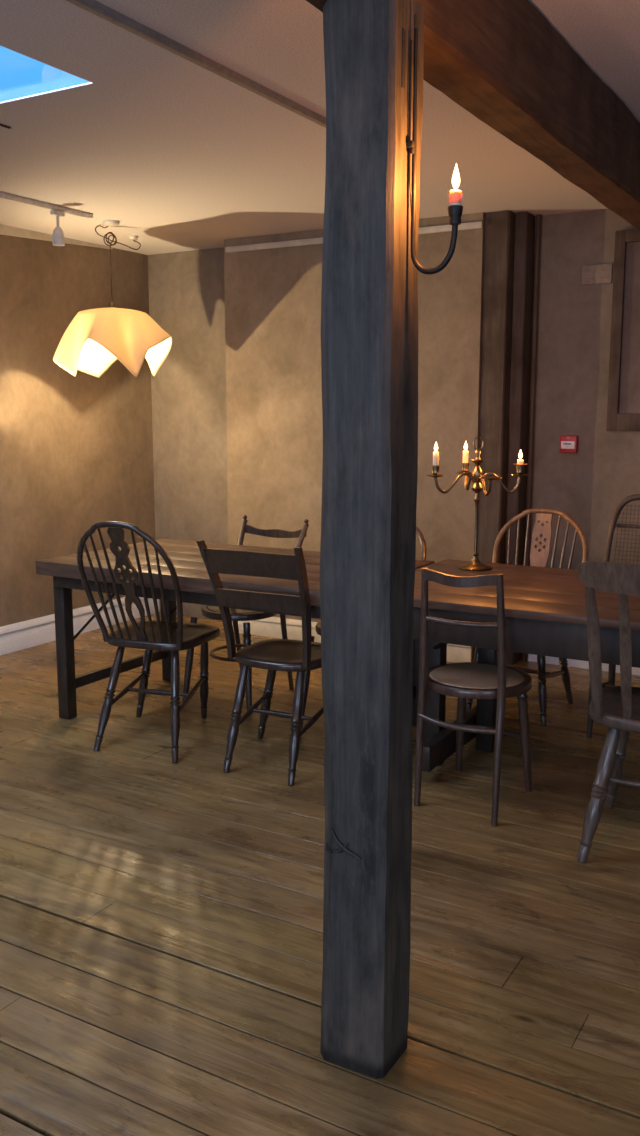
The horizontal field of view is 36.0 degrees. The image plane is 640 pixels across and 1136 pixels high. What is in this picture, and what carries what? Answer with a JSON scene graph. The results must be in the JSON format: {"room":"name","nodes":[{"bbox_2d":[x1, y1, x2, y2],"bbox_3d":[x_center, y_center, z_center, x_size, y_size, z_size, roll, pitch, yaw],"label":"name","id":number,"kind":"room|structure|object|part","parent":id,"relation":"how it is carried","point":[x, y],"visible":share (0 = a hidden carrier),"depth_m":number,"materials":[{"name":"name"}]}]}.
{"room":"dining room","nodes":[
{"label":"dining room","id":0,"kind":"room"},
{"bbox_2d":[0,234,154,626],"bbox_3d":[-3.175,-0.371,3.546,0.150,2.450,8.060,5,11,30],"label":"wall","id":1,"kind":"structure","parent":0,"point":[76,453],"depth_m":6.04,"materials":[{"name":"paint"}]},
{"bbox_2d":[0,224,112,248],"bbox_3d":[-2.340,-1.718,4.620,0.012,0.130,4.000,5,11,30],"label":"trim","id":2,"kind":"structure","parent":1,"relation":"attached to","point":[4,229],"depth_m":5.75,"materials":[{"name":"beige paint"}]},
{"bbox_2d":[0,597,158,655],"bbox_3d":[-3.101,0.764,3.685,0.021,0.165,7.760,5,11,30],"label":"baseboard","id":3,"kind":"structure","parent":1,"relation":"attached to","point":[18,636],"depth_m":6.08,"materials":[{"name":"white paint"}]},
{"bbox_2d":[0,612,639,1135],"bbox_3d":[-0.362,1.157,2.133,6.560,0.120,7.960,5,11,30],"label":"floor","id":4,"kind":"structure","parent":0,"point":[161,920],"depth_m":2.75,"materials":[{"name":"brown wood"}]},
{"bbox_2d":[77,521,219,762],"bbox_3d":[-0.708,0.258,4.276,0.488,0.988,0.615,4,10,21],"label":"chair","id":5,"kind":"object","parent":4,"relation":"on","point":[149,635],"visible":1,"depth_m":4.14,"materials":[{"name":"brown wood"}]},
{"bbox_3d":[-0.901,0.546,4.221,0.044,0.436,0.239,4,10,21],"label":"leg","id":6,"kind":"part","parent":5,"relation":"part of","materials":[{"name":"brown wood"}]},
{"bbox_3d":[-0.810,0.490,4.571,0.111,0.430,0.043,4,10,21],"label":"leg","id":7,"kind":"part","parent":5,"relation":"part of","materials":[{"name":"brown wood"}]},
{"bbox_3d":[-0.691,0.297,4.351,0.433,0.034,0.410,4,10,21],"label":"seat","id":8,"kind":"part","parent":5,"relation":"part of","materials":[{"name":"brown wood"}]},
{"bbox_3d":[-0.603,0.565,4.103,0.044,0.437,0.271,-1,9,-7],"label":"leg","id":9,"kind":"part","parent":5,"relation":"part of","materials":[{"name":"brown wood"}]},
{"bbox_3d":[-0.530,0.499,4.514,0.043,0.431,0.139,-3,9,-15],"label":"leg","id":10,"kind":"part","parent":5,"relation":"part of","materials":[{"name":"brown wood"}]},
{"bbox_2d":[36,539,434,723],"bbox_3d":[-0.385,0.335,4.525,1.582,0.745,0.903,5,11,30],"label":"dining table","id":11,"kind":"object","parent":4,"relation":"on","point":[196,587],"visible":0.43,"depth_m":4.46,"materials":[{"name":"brown wood"}]},
{"bbox_3d":[-1.179,0.362,4.556,0.062,0.682,0.060,5,11,30],"label":"leg","id":12,"kind":"part","parent":11,"relation":"part of","materials":[{"name":"brown wood"}]},
{"bbox_3d":[-0.799,0.259,5.200,0.062,0.682,0.060,5,11,30],"label":"leg","id":13,"kind":"part","parent":11,"relation":"part of","materials":[{"name":"brown wood"}]},
{"bbox_3d":[0.441,0.373,4.487,0.062,0.682,0.060,5,11,30],"label":"leg","id":14,"kind":"part","parent":11,"relation":"part of","materials":[{"name":"brown wood"}]},
{"bbox_2d":[182,515,308,714],"bbox_3d":[-0.366,0.207,4.914,0.415,0.879,0.606,5,11,30],"label":"bentwood chair","id":15,"kind":"object","parent":4,"relation":"on","point":[212,612],"visible":0.56,"depth_m":4.80,"materials":[{"name":"brown wood"}]},
{"bbox_3d":[-0.635,0.450,4.801,0.087,0.434,0.041,-4,10,-21],"label":"leg","id":16,"kind":"part","parent":15,"relation":"part of","materials":[{"name":"brown wood"}]},
{"bbox_3d":[-0.396,0.195,4.870,0.326,0.009,0.326,5,11,30],"label":"seat","id":17,"kind":"part","parent":15,"relation":"part of","materials":[{"name":"brown wood"}]},
{"bbox_3d":[-0.416,0.181,5.160,0.048,0.853,0.199,3,10,19],"label":"post","id":18,"kind":"part","parent":15,"relation":"part of","materials":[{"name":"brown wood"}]},
{"bbox_3d":[-0.341,0.474,4.652,0.041,0.434,0.088,-1,9,-8],"label":"leg","id":19,"kind":"part","parent":15,"relation":"part of","materials":[{"name":"brown wood"}]},
{"bbox_3d":[-0.228,-0.187,5.100,0.376,0.064,0.042,5,11,30],"label":"rail","id":20,"kind":"part","parent":15,"relation":"part of","materials":[{"name":"brown wood"}]},
{"bbox_3d":[-0.135,0.207,4.998,0.048,0.853,0.199,8,12,41],"label":"post","id":21,"kind":"part","parent":15,"relation":"part of","materials":[{"name":"brown wood"}]},
{"bbox_2d":[196,540,323,784],"bbox_3d":[-0.166,0.335,3.951,0.468,0.933,0.526,5,10,27],"label":"chair","id":22,"kind":"object","parent":4,"relation":"on","point":[274,655],"visible":0.83,"depth_m":3.79,"materials":[{"name":"brown wood"}]},
{"bbox_3d":[-0.407,0.125,3.846,0.036,0.485,0.185,9,13,44],"label":"post","id":23,"kind":"part","parent":22,"relation":"part of","materials":[{"name":"brown wood"}]},
{"bbox_3d":[-0.335,0.592,3.932,0.043,0.432,0.152,7,12,39],"label":"leg","id":24,"kind":"part","parent":22,"relation":"part of","materials":[{"name":"brown wood"}]},
{"bbox_3d":[-0.258,-0.016,3.686,0.408,0.104,0.072,5,10,27],"label":"rail","id":25,"kind":"part","parent":22,"relation":"part of","materials":[{"name":"brown wood"}]},
{"bbox_3d":[-0.234,0.127,3.757,0.380,0.079,0.059,5,10,27],"label":"rail","id":26,"kind":"part","parent":22,"relation":"part of","materials":[{"name":"brown wood"}]},
{"bbox_3d":[-0.223,0.542,4.247,0.043,0.431,0.134,-8,12,-40],"label":"leg","id":27,"kind":"part","parent":22,"relation":"part of","materials":[{"name":"brown wood"}]},
{"bbox_3d":[-0.129,0.352,4.000,0.402,0.032,0.390,5,10,27],"label":"seat","id":28,"kind":"part","parent":22,"relation":"part of","materials":[{"name":"brown wood"}]},
{"bbox_3d":[-0.093,0.612,3.807,0.043,0.432,0.155,2,9,15],"label":"leg","id":29,"kind":"part","parent":22,"relation":"part of","materials":[{"name":"brown wood"}]},
{"bbox_3d":[-0.062,0.153,3.671,0.036,0.485,0.185,2,9,10],"label":"post","id":30,"kind":"part","parent":22,"relation":"part of","materials":[{"name":"brown wood"}]},
{"bbox_2d":[300,527,426,728],"bbox_3d":[0.215,0.261,4.533,0.390,0.895,0.664,5,11,30],"label":"bentwood chair","id":31,"kind":"object","parent":4,"relation":"on","point":[418,532],"visible":0.05,"depth_m":4.40,"materials":[{"name":"brown wood"}]},
{"bbox_3d":[-0.065,0.515,4.394,0.087,0.434,0.041,-4,10,-21],"label":"leg","id":32,"kind":"part","parent":31,"relation":"part of","materials":[{"name":"brown wood"}]},
{"bbox_2d":[320,0,423,1078],"bbox_3d":[0.096,0.009,2.038,0.170,2.178,0.155,5,11,30],"label":"timber post","id":33,"kind":"object","parent":4,"relation":"on","point":[369,293],"visible":0.96,"depth_m":1.97,"materials":[{"name":"grey wood"}]},
{"bbox_2d":[407,28,462,273],"bbox_3d":[0.218,-0.780,1.844,0.111,0.444,0.029,5,11,30],"label":"wall sconce","id":34,"kind":"object","parent":33,"relation":"attached to","point":[454,211],"visible":1,"depth_m":1.85,"materials":[{"name":"black metal"}]},
{"bbox_3d":[0.173,-0.825,1.859,0.010,0.320,0.005,-3,10,-18],"label":"rod","id":35,"kind":"part","parent":34,"relation":"part of","materials":[{"name":"black metal"}]},
{"bbox_2d":[450,163,461,204],"bbox_3d":[0.253,-0.702,1.836,0.022,0.100,0.022,-6,11,-33],"label":"candle","id":36,"kind":"object","parent":34,"relation":"on","point":[455,195],"visible":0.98,"depth_m":1.83,"materials":[{"name":"red wax"}]},
{"bbox_2d":[414,568,531,825],"bbox_3d":[0.564,0.418,3.599,0.400,0.878,0.434,7,11,36],"label":"cafe chair","id":37,"kind":"object","parent":4,"relation":"on","point":[499,681],"visible":1,"depth_m":3.49,"materials":[{"name":"brown wood"}]},
{"bbox_3d":[0.365,0.430,3.519,0.041,0.876,0.053,5,10,27],"label":"post","id":38,"kind":"part","parent":37,"relation":"part of","materials":[{"name":"brown wood"}]},
{"bbox_3d":[0.553,0.600,3.867,0.041,0.433,0.079,-2,9,-11],"label":"leg","id":39,"kind":"part","parent":37,"relation":"part of","materials":[{"name":"brown wood"}]},
{"bbox_3d":[0.488,0.189,3.406,0.284,0.022,0.041,5,10,27],"label":"turned rail","id":40,"kind":"part","parent":37,"relation":"part of","materials":[{"name":"brown wood"}]},
{"bbox_3d":[0.478,0.039,3.363,0.260,0.048,0.046,5,10,27],"label":"crest rail","id":41,"kind":"part","parent":37,"relation":"part of","materials":[{"name":"brown wood"}]},
{"bbox_3d":[0.574,0.397,3.610,0.346,0.009,0.346,5,10,27],"label":"seat","id":42,"kind":"part","parent":37,"relation":"part of","materials":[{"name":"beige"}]},
{"bbox_3d":[0.611,0.454,3.376,0.040,0.877,0.087,5,10,27],"label":"post","id":43,"kind":"part","parent":37,"relation":"part of","materials":[{"name":"brown wood"}]},
{"bbox_3d":[0.764,0.630,3.681,0.072,0.433,0.041,0,9,-1],"label":"leg","id":44,"kind":"part","parent":37,"relation":"part of","materials":[{"name":"brown wood"}]},
{"bbox_2d":[413,559,639,771],"bbox_3d":[1.275,0.478,3.638,2.180,0.744,0.958,5,11,30],"label":"dining table","id":45,"kind":"object","parent":4,"relation":"on","point":[545,607],"visible":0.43,"depth_m":3.56,"materials":[{"name":"brown wood"}]},
{"bbox_3d":[0.461,0.442,3.959,0.075,0.714,0.070,5,11,30],"label":"leg","id":46,"kind":"part","parent":45,"relation":"part of","materials":[{"name":"brown wood"}]},
{"bbox_2d":[427,437,528,570],"bbox_3d":[0.665,-0.274,4.190,0.348,0.564,0.346,7,11,36],"label":"candelabra","id":47,"kind":"object","parent":45,"relation":"on","point":[476,476],"visible":1,"depth_m":4.19,"materials":[{"name":"gold metal"}]},
{"bbox_2d":[433,442,438,464],"bbox_3d":[0.488,-0.475,4.148,0.025,0.113,0.025,-3,9,-16],"label":"candle","id":48,"kind":"object","parent":47,"relation":"on","point":[435,454],"visible":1,"depth_m":4.14,"materials":[{"name":"beige wax"}]},
{"bbox_2d":[432,465,439,474],"bbox_3d":[0.488,-0.411,4.159,0.034,0.044,0.034,5,11,30],"label":"candle cup","id":49,"kind":"object","parent":47,"relation":"on","point":[435,468],"depth_m":4.15,"materials":[{"name":"gold metal"}]},
{"bbox_3d":[0.573,-0.361,4.182,0.146,0.089,0.126,5,11,30],"label":"arm","id":50,"kind":"part","parent":47,"relation":"part of","materials":[{"name":"gold metal"}]},
{"bbox_2d":[462,463,468,471],"bbox_3d":[0.642,-0.442,4.351,0.034,0.044,0.034,5,11,30],"label":"candle cup","id":51,"kind":"object","parent":47,"relation":"on","point":[465,466],"depth_m":4.34,"materials":[{"name":"gold metal"}]},
{"bbox_2d":[463,442,468,462],"bbox_3d":[0.642,-0.505,4.341,0.025,0.110,0.025,-3,9,-16],"label":"candle","id":52,"kind":"object","parent":47,"relation":"on","point":[465,453],"visible":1,"depth_m":4.33,"materials":[{"name":"beige wax"}]},
{"bbox_3d":[0.655,-0.378,4.285,0.015,0.087,0.165,-2,9,-10],"label":"arm","id":53,"kind":"part","parent":47,"relation":"part of","materials":[{"name":"gold metal"}]},
{"bbox_3d":[0.670,-0.193,4.226,0.028,0.260,0.028,5,11,30],"label":"stem","id":54,"kind":"part","parent":47,"relation":"part of","materials":[{"name":"gold metal"}]},
{"bbox_3d":[0.681,-0.347,4.094,0.015,0.089,0.200,-1,9,-6],"label":"arm","id":55,"kind":"part","parent":47,"relation":"part of","materials":[{"name":"gold metal"}]},
{"bbox_3d":[0.768,-0.364,4.202,0.182,0.089,0.015,0,9,-2],"label":"arm","id":56,"kind":"part","parent":47,"relation":"part of","materials":[{"name":"gold metal"}]},
{"bbox_2d":[516,465,523,474],"bbox_3d":[0.852,-0.417,4.197,0.034,0.044,0.034,5,11,30],"label":"candle cup","id":57,"kind":"object","parent":47,"relation":"on","point":[520,468],"depth_m":4.18,"materials":[{"name":"gold metal"}]},
{"bbox_2d":[517,450,523,463],"bbox_3d":[0.852,-0.465,4.189,0.025,0.080,0.025,-3,9,-16],"label":"candle","id":58,"kind":"object","parent":47,"relation":"on","point":[519,461],"visible":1,"depth_m":4.18,"materials":[{"name":"beige wax"}]},
{"bbox_3d":[0.704,0.416,4.116,0.075,0.714,0.070,5,11,30],"label":"leg","id":59,"kind":"part","parent":45,"relation":"part of","materials":[{"name":"brown wood"}]},
{"bbox_2d":[466,508,587,725],"bbox_3d":[0.982,0.207,4.711,0.475,0.945,0.522,5,11,30],"label":"chair","id":60,"kind":"object","parent":4,"relation":"on","point":[538,559],"visible":0.5,"depth_m":4.81,"materials":[{"name":"brown wood"}]},
{"bbox_3d":[0.736,0.478,4.647,0.102,0.429,0.043,-4,10,-21],"label":"leg","id":61,"kind":"part","parent":60,"relation":"part of","materials":[{"name":"brown wood"}]},
{"bbox_3d":[1.011,0.503,4.489,0.043,0.429,0.102,-1,9,-8],"label":"leg","id":62,"kind":"part","parent":60,"relation":"part of","materials":[{"name":"brown wood"}]},
{"bbox_3d":[1.178,0.458,4.772,0.136,0.431,0.043,-4,10,-24],"label":"leg","id":63,"kind":"part","parent":60,"relation":"part of","materials":[{"name":"brown wood"}]},
{"bbox_2d":[577,561,639,862],"bbox_3d":[1.095,0.441,3.123,0.495,0.989,0.646,4,10,26],"label":"chair","id":64,"kind":"object","parent":4,"relation":"on","point":[615,708],"visible":1,"depth_m":3.06,"materials":[{"name":"grey wood"}]},
{"bbox_3d":[0.841,0.263,3.024,0.039,0.448,0.189,6,11,34],"label":"post","id":65,"kind":"part","parent":64,"relation":"part of","materials":[{"name":"grey wood"}]},
{"bbox_3d":[0.890,0.714,3.143,0.169,0.444,0.053,-6,11,-31],"label":"leg","id":66,"kind":"part","parent":64,"relation":"part of","materials":[{"name":"grey wood"}]},
{"bbox_3d":[0.971,0.037,2.802,0.476,0.090,0.082,4,10,26],"label":"crest rail","id":67,"kind":"part","parent":64,"relation":"part of","materials":[{"name":"grey wood"}]},
{"bbox_3d":[1.130,0.469,3.200,0.495,0.040,0.410,4,10,26],"label":"seat","id":68,"kind":"part","parent":64,"relation":"part of","materials":[{"name":"grey wood"}]},
{"bbox_3d":[1.052,0.660,3.475,0.052,0.443,0.144,-2,9,-11],"label":"leg","id":69,"kind":"part","parent":64,"relation":"part of","materials":[{"name":"grey wood"}]},
{"bbox_2d":[587,494,639,737],"bbox_3d":[1.458,0.213,4.363,0.499,1.041,0.534,5,11,30],"label":"chair","id":70,"kind":"object","parent":4,"relation":"on","point":[613,523],"visible":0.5,"depth_m":4.57,"materials":[{"name":"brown wood"}]},
{"bbox_3d":[1.193,0.535,4.305,0.036,0.421,0.042,5,11,30],"label":"leg","id":71,"kind":"part","parent":70,"relation":"part of","materials":[{"name":"grey wood"}]},
{"bbox_3d":[1.360,0.489,4.590,0.032,0.423,0.073,3,10,17],"label":"leg","id":72,"kind":"part","parent":70,"relation":"part of","materials":[{"name":"grey wood"}]},
{"bbox_3d":[1.542,-0.025,4.472,0.499,0.605,0.198,5,11,30],"label":"frame","id":73,"kind":"part","parent":70,"relation":"part of","materials":[{"name":"grey wood"}]},
{"bbox_3d":[1.565,-0.091,4.501,0.430,0.376,0.084,5,11,30],"label":"cane panel","id":74,"kind":"part","parent":70,"relation":"part of","materials":[{"name":"beige wicker"}]},
{"bbox_3d":[1.584,-0.183,4.519,0.450,0.018,0.022,5,11,30],"label":"rail","id":75,"kind":"part","parent":70,"relation":"part of","materials":[{"name":"grey wood"}]},
{"bbox_2d":[0,0,639,254],"bbox_3d":[-0.362,-1.324,1.735,6.560,0.005,7.960,5,11,30],"label":"ceiling","id":76,"kind":"structure","parent":0,"point":[157,143],"depth_m":3.68,"materials":[{"name":"paint"}]},
{"bbox_2d":[0,123,10,128],"bbox_3d":[-1.181,-1.612,3.566,0.010,0.006,0.150,5,11,30],"label":"trim","id":77,"kind":"structure","parent":76,"relation":"attached to","point":[1,125],"depth_m":3.61,"materials":[{"name":"brown wood"}]},
{"bbox_2d":[0,192,92,218],"bbox_3d":[-1.882,-1.693,4.124,0.038,0.025,2.629,5,11,30],"label":"track","id":78,"kind":"object","parent":76,"relation":"attached to","point":[3,195],"visible":1,"depth_m":4.95,"materials":[{"name":"white metal"}]},
{"bbox_2d":[50,210,64,245],"bbox_3d":[-1.344,-1.743,5.053,0.062,0.167,0.075,5,11,30],"label":"track spotlight","id":79,"kind":"object","parent":78,"relation":"hanging from","point":[58,238],"visible":1,"depth_m":5.04,"materials":[{"name":"white metal"}]},
{"bbox_3d":[-1.344,-1.773,5.049,0.015,0.068,0.014,5,11,30],"label":"stem","id":80,"kind":"part","parent":79,"relation":"part of","materials":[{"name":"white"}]},
{"bbox_2d":[53,220,171,377],"bbox_3d":[-1.194,-1.517,5.632,0.596,0.848,0.559,-7,11,-37],"label":"pendant lamp","id":81,"kind":"object","parent":76,"relation":"hanging from","point":[94,339],"visible":1,"depth_m":5.54,"materials":[{"name":"white fabric"}]},
{"bbox_3d":[-1.198,-1.291,5.670,0.585,0.392,0.559,-7,12,-38],"label":"lamp shade","id":82,"kind":"part","parent":81,"relation":"part of","materials":[{"name":"white fabric"}]},
{"bbox_3d":[-1.171,-1.741,5.720,0.141,0.427,0.466,2,9,13],"label":"cord","id":83,"kind":"part","parent":81,"relation":"part of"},
{"bbox_2d":[66,0,325,127],"bbox_3d":[-1.017,-1.319,1.794,0.042,0.023,5.200,5,11,30],"label":"trim","id":84,"kind":"structure","parent":76,"relation":"attached to","point":[94,7],"depth_m":2.86,"materials":[{"name":"paint"}]},
{"bbox_2d":[306,0,639,229],"bbox_3d":[-0.086,-1.162,1.598,0.146,0.277,7.760,5,11,30],"label":"beam","id":85,"kind":"structure","parent":76,"relation":"attached to","point":[502,62],"depth_m":2.62,"materials":[{"name":"brown wood"}]},
{"bbox_2d":[224,212,484,661],"bbox_3d":[0.196,-0.749,5.904,1.675,2.450,0.240,5,11,30],"label":"wall","id":86,"kind":"structure","parent":0,"point":[273,296],"depth_m":5.86,"materials":[{"name":"paint"}]},
{"bbox_2d":[232,617,471,662],"bbox_3d":[0.131,0.414,5.977,1.675,0.130,0.021,5,11,30],"label":"baseboard","id":87,"kind":"structure","parent":86,"relation":"attached to","point":[267,627],"depth_m":6.14,"materials":[{"name":"beige paint"}]},
{"bbox_2d":[225,221,482,252],"bbox_3d":[0.141,-1.876,5.607,1.655,0.034,0.016,5,11,30],"label":"trim","id":88,"kind":"structure","parent":86,"relation":"attached to","point":[472,225],"depth_m":5.73,"materials":[{"name":"beige paint"}]},
{"bbox_2d":[473,211,514,660],"bbox_3d":[0.983,-0.675,5.455,0.143,2.446,0.230,5,11,30],"label":"wooden post","id":89,"kind":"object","parent":86,"relation":"attached to","point":[499,227],"depth_m":5.30,"materials":[{"name":"brown wood"}]},
{"bbox_2d":[148,209,639,659],"bbox_3d":[1.628,-0.653,5.305,6.360,2.450,0.150,5,11,30],"label":"wall","id":90,"kind":"structure","parent":0,"point":[187,288],"depth_m":5.43,"materials":[{"name":"grey paint"}]},
{"bbox_2d":[505,212,534,664],"bbox_3d":[1.094,-0.672,5.437,0.072,2.446,0.150,5,11,30],"label":"wooden post","id":91,"kind":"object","parent":90,"relation":"attached to","point":[524,238],"depth_m":5.33,"materials":[{"name":"brown wood"}]},
{"bbox_2d":[521,215,540,661],"bbox_3d":[1.167,-0.675,5.450,0.028,2.447,0.028,5,11,30],"label":"trim","id":92,"kind":"structure","parent":90,"relation":"attached to","point":[538,217],"depth_m":5.38,"materials":[{"name":"brown wood"}]},
{"bbox_2d":[560,435,577,452],"bbox_3d":[1.352,-0.673,5.351,0.092,0.092,0.044,5,11,30],"label":"fire alarm","id":93,"kind":"object","parent":90,"relation":"attached to","point":[568,444],"visible":1,"depth_m":5.33,"materials":[{"name":"red plastic"}]},
{"bbox_3d":[1.342,-0.666,5.335,0.074,0.040,0.003,5,11,30],"label":"label plate","id":94,"kind":"part","parent":93,"relation":"part of","materials":[{"name":"white plastic"}]},
{"bbox_2d":[528,654,639,675],"bbox_3d":[2.764,0.615,4.738,3.630,0.125,0.021,5,11,30],"label":"baseboard","id":95,"kind":"structure","parent":90,"relation":"attached to","point":[531,657],"depth_m":5.50,"materials":[{"name":"white paint"}]},
{"bbox_2d":[582,264,612,284],"bbox_3d":[1.453,-1.540,5.166,0.156,0.098,0.020,5,11,30],"label":"wall plate","id":96,"kind":"object","parent":90,"relation":"attached to","point":[600,273],"visible":1,"depth_m":5.16,"materials":[{"name":"beige plastic"}]},
{"bbox_2d":[606,229,639,430],"bbox_3d":[1.650,-1.222,5.091,0.285,1.020,0.036,5,11,30],"label":"picture frame","id":97,"kind":"object","parent":90,"relation":"attached to","point":[623,405],"visible":1,"depth_m":5.13,"materials":[{"name":"brown wood"}]},
{"bbox_2d":[619,242,639,413],"bbox_3d":[1.655,-1.223,5.100,0.195,0.900,0.010,5,11,30],"label":"picture","id":98,"kind":"object","parent":97,"relation":"attached to","point":[629,252],"depth_m":5.11}
]}

